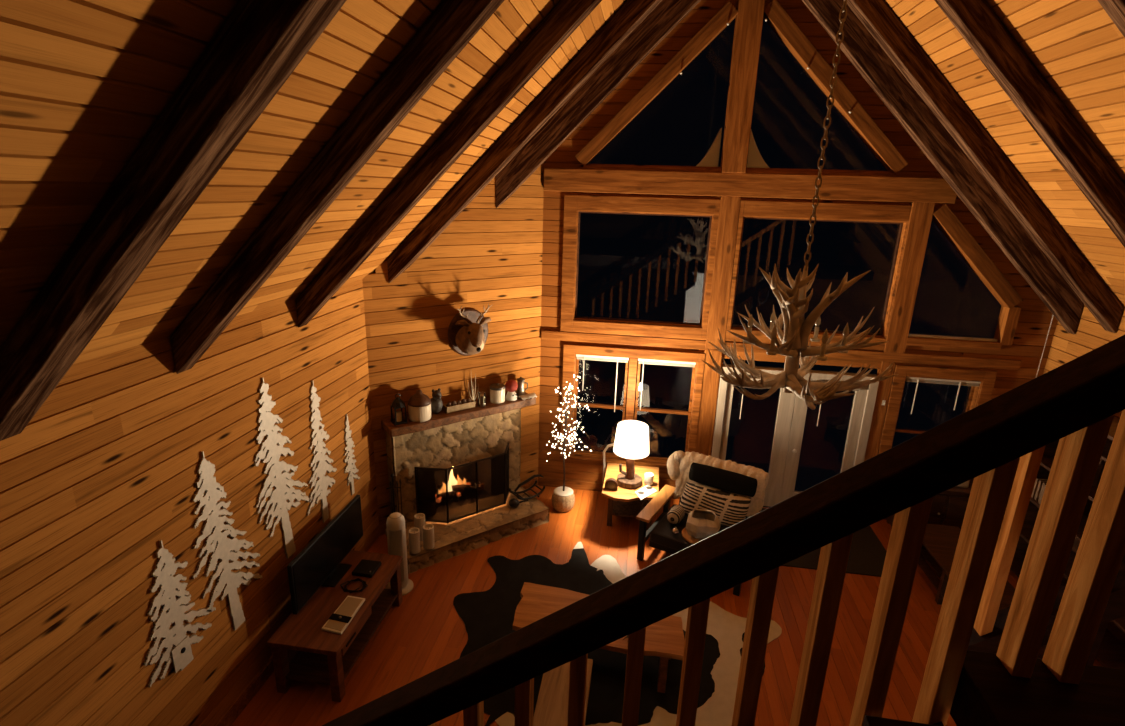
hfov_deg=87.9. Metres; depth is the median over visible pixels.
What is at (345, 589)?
coiled cable
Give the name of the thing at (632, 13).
rafter
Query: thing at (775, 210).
window
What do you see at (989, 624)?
stair railing
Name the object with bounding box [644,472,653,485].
cup
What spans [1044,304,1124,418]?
wall
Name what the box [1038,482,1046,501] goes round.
book
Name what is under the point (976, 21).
rafter
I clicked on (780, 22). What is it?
window
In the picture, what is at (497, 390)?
canister
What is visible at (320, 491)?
wall art
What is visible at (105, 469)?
wall
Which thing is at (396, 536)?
grille
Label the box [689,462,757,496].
lumbar pillow
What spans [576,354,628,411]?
raised blind
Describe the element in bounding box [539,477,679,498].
baseboard
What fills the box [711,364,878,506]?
door
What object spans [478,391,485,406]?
jar candle
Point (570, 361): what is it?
window
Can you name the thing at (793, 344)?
antler chandelier
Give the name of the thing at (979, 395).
window
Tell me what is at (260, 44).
rafter
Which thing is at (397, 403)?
candle lantern
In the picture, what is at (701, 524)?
pillow
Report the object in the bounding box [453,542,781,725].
cowhide rug
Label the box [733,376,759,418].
raised blind
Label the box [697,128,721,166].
snow drift
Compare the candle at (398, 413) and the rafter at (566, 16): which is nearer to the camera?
the rafter at (566, 16)
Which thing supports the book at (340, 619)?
on the tv stand at (303, 651)
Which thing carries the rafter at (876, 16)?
attached to the ceiling at (1078, 49)
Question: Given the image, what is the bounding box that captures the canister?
[490,383,504,403]
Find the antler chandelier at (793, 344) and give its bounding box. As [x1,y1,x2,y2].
[702,0,897,409]
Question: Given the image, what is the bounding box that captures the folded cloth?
[517,393,536,399]
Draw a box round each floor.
[231,485,1102,725]
[950,650,1124,725]
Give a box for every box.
[352,559,380,577]
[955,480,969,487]
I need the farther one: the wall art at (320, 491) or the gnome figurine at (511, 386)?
the gnome figurine at (511, 386)
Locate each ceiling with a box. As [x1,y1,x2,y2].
[0,0,627,363]
[884,0,1124,306]
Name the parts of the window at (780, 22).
casing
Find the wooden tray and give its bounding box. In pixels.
[442,398,474,412]
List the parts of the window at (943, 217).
casing, casing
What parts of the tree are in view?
stem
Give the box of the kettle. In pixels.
[509,498,527,507]
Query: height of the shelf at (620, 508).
0.030 m
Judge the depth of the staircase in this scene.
2.00 m
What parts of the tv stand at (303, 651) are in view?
leg, panel, leg, slot pull, drawer, leg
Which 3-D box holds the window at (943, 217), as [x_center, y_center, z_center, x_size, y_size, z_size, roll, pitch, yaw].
[5.015,-1.044,7.179,1.223,1.743,0.175,4,17,8]
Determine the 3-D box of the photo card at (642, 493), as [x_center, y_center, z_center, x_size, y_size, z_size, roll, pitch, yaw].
[1.064,1.673,7.554,0.178,0.006,0.385,17,22,42]
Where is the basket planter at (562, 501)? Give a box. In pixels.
[552,486,574,512]
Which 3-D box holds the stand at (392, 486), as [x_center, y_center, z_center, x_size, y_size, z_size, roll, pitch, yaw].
[-2.030,1.686,7.021,0.199,0.777,0.199,9,18,23]
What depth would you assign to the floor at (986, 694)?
1.91 m
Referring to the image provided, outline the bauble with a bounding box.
[672,527,678,534]
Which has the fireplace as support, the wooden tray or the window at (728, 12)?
the wooden tray
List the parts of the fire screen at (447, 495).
panel frame, panel frame, panel frame, panel frame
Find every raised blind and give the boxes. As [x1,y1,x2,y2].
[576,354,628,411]
[638,359,695,409]
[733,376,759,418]
[816,382,861,425]
[906,377,980,413]
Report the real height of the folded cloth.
0.048 m
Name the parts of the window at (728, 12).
casing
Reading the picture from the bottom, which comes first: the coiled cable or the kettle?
the coiled cable
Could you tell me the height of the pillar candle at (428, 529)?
0.267 m
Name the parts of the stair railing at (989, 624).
support post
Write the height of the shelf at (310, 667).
0.030 m
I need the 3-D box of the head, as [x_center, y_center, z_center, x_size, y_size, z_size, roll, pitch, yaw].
[-1.103,-0.388,7.252,0.566,0.716,0.517,-7,19,-27]
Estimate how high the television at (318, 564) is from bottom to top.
0.549 m
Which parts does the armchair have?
frame, armrest, seat frame, frame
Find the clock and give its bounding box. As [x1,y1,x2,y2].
[604,478,617,490]
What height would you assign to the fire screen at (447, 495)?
0.755 m
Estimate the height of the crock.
0.370 m
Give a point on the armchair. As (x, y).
(660, 534)
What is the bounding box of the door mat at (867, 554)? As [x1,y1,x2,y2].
[759,508,886,576]
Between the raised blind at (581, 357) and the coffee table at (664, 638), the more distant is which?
the raised blind at (581, 357)
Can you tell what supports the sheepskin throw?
on the armchair
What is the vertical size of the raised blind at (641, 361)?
0.749 m
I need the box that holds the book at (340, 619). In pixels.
[321,596,364,634]
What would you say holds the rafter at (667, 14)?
attached to the ceiling at (83, 83)
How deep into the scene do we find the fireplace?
7.37 m
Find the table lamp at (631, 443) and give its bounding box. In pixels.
[613,420,648,488]
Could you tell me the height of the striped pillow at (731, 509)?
0.370 m
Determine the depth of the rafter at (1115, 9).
3.42 m
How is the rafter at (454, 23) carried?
attached to the ceiling at (83, 83)
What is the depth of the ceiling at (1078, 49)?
5.22 m
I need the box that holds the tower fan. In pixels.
[386,512,413,595]
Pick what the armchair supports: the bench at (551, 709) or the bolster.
the bolster
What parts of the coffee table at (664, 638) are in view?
leg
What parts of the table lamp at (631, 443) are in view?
log post, lamp shade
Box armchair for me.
[636,485,758,595]
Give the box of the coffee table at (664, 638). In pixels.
[513,582,684,692]
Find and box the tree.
[540,376,592,490]
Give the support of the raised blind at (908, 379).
attached to the wall window at (1034, 321)
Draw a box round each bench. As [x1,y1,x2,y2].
[533,659,592,725]
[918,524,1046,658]
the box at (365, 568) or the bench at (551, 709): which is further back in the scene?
the box at (365, 568)
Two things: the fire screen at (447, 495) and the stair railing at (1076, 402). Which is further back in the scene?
the fire screen at (447, 495)
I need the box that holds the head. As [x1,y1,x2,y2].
[448,303,492,355]
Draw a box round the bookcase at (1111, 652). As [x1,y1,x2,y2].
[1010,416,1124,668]
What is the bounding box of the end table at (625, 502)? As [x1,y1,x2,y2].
[602,463,658,529]
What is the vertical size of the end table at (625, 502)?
0.550 m
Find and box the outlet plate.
[171,635,192,672]
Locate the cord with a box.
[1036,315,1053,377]
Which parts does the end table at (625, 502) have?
leg, leg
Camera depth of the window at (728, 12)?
7.07 m
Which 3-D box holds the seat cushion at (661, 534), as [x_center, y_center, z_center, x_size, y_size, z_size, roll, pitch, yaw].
[1.655,2.051,6.993,0.990,0.140,0.800,11,19,29]
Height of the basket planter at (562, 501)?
0.270 m
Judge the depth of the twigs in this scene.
7.63 m
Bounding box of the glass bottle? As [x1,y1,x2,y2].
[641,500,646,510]
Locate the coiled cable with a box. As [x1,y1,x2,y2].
[340,578,367,592]
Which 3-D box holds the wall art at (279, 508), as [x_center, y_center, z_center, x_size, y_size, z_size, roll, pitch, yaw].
[-2.513,0.942,5.227,0.014,1.774,0.788,4,17,8]
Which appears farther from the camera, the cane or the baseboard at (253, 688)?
the cane
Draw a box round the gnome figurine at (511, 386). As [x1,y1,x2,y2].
[505,380,517,400]
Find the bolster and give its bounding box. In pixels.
[667,505,684,523]
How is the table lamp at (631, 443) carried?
on the end table at (625, 502)
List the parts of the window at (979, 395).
sash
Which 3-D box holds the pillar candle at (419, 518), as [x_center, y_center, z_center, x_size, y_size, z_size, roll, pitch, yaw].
[-1.700,1.956,6.956,0.128,0.302,0.128,4,17,8]
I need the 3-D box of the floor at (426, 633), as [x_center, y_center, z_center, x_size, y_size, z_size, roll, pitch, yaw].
[1.072,3.675,2.800,8.600,0.030,12.000,4,17,8]
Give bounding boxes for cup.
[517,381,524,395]
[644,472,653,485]
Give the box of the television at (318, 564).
[287,494,362,613]
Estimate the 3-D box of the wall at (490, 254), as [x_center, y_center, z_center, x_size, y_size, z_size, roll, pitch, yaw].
[-1.286,-0.402,7.397,2.440,5.040,0.030,-10,20,-35]
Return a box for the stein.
[517,377,527,395]
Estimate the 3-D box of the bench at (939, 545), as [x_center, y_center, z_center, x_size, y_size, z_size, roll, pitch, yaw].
[4.428,2.463,6.377,0.580,0.460,1.850,4,17,8]
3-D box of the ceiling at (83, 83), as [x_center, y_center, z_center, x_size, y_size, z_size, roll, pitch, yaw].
[-0.444,-2.252,3.961,4.117,4.117,7.160,4,17,8]
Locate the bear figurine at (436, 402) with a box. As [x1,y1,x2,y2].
[431,388,442,412]
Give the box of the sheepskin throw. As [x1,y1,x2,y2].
[667,451,768,516]
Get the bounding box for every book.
[321,596,364,634]
[1031,478,1047,497]
[1034,480,1046,499]
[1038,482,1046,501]
[1038,484,1045,503]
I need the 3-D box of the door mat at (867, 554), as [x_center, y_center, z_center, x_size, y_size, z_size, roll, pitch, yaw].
[3.368,2.303,7.594,1.520,0.012,1.340,4,17,8]
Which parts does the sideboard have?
door, door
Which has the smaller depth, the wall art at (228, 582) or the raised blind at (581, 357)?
the wall art at (228, 582)
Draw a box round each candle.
[396,411,401,421]
[408,528,420,553]
[414,513,424,540]
[423,524,434,549]
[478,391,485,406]
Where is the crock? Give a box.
[408,390,430,421]
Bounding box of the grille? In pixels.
[389,529,403,581]
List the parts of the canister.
lid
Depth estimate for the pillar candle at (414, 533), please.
6.67 m
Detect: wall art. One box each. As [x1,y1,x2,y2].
[143,540,215,686]
[192,451,261,630]
[254,378,312,558]
[307,380,336,521]
[344,414,359,494]
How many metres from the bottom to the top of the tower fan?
0.930 m
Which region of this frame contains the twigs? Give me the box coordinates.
[468,374,478,403]
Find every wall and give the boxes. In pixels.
[0,279,379,725]
[362,162,543,534]
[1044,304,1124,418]
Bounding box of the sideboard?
[886,478,973,528]
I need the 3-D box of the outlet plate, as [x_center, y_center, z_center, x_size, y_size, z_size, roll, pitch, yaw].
[-2.720,2.082,4.170,0.013,0.190,0.160,4,17,8]
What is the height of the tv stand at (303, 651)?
0.550 m
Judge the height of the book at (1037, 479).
0.239 m
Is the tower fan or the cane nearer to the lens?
the tower fan
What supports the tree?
on the basket planter at (562, 501)
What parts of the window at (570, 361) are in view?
sash, sash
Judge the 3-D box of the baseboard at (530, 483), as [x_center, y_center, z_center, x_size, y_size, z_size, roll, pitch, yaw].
[-0.548,1.813,8.646,0.420,0.130,0.020,-10,20,-35]
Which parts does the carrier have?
handle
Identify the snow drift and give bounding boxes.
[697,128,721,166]
[746,131,769,167]
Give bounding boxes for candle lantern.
[390,394,406,424]
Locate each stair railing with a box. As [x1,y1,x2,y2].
[322,335,1124,725]
[967,446,1124,664]
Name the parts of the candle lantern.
frame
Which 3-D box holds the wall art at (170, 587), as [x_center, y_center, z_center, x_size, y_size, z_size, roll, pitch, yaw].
[-2.716,1.688,4.102,0.014,1.050,0.640,4,17,8]
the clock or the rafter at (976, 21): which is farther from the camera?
the clock
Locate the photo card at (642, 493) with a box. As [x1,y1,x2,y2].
[635,485,656,499]
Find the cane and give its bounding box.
[602,443,613,488]
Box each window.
[538,0,1057,488]
[560,195,719,339]
[560,344,704,471]
[575,1,737,172]
[725,200,911,349]
[746,0,907,176]
[877,364,996,454]
[906,204,1022,350]
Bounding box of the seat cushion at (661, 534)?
[650,504,728,550]
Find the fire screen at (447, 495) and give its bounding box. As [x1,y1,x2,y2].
[415,443,508,522]
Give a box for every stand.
[267,550,402,701]
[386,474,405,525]
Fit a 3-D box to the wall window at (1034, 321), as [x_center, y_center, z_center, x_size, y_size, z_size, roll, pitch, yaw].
[2.902,-1.449,7.332,6.427,7.330,0.140,4,17,8]
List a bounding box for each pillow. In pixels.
[679,482,750,526]
[681,509,719,543]
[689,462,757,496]
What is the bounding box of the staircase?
[863,715,943,725]
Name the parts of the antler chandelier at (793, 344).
bulb, bulb, bulb, bulb, bulb, chain, bulb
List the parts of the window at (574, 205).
sash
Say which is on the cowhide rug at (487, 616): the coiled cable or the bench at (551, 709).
the bench at (551, 709)
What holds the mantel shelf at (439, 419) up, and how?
attached to the fireplace
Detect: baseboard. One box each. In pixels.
[217,549,361,725]
[521,478,537,488]
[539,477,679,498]
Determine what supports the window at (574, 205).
attached to the wall window at (1034, 321)
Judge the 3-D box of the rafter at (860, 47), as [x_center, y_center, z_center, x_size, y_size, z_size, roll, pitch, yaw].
[4.062,-2.639,6.512,4.055,4.485,0.140,4,17,8]
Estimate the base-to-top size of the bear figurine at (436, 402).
0.326 m
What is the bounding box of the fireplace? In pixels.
[381,392,548,573]
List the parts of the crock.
lid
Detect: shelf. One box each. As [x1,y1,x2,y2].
[286,588,397,685]
[381,392,535,436]
[612,500,647,517]
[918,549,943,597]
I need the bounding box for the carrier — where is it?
[509,474,544,499]
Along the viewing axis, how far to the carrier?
7.99 m
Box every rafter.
[0,0,346,440]
[170,0,503,373]
[295,0,601,327]
[387,0,661,282]
[496,0,700,207]
[802,0,1083,334]
[847,0,1122,332]
[934,0,1124,246]
[1097,0,1124,36]
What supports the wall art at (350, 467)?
attached to the wall at (105, 469)
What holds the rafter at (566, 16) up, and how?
attached to the ceiling at (83, 83)
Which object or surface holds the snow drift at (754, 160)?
on the wall window at (1034, 321)

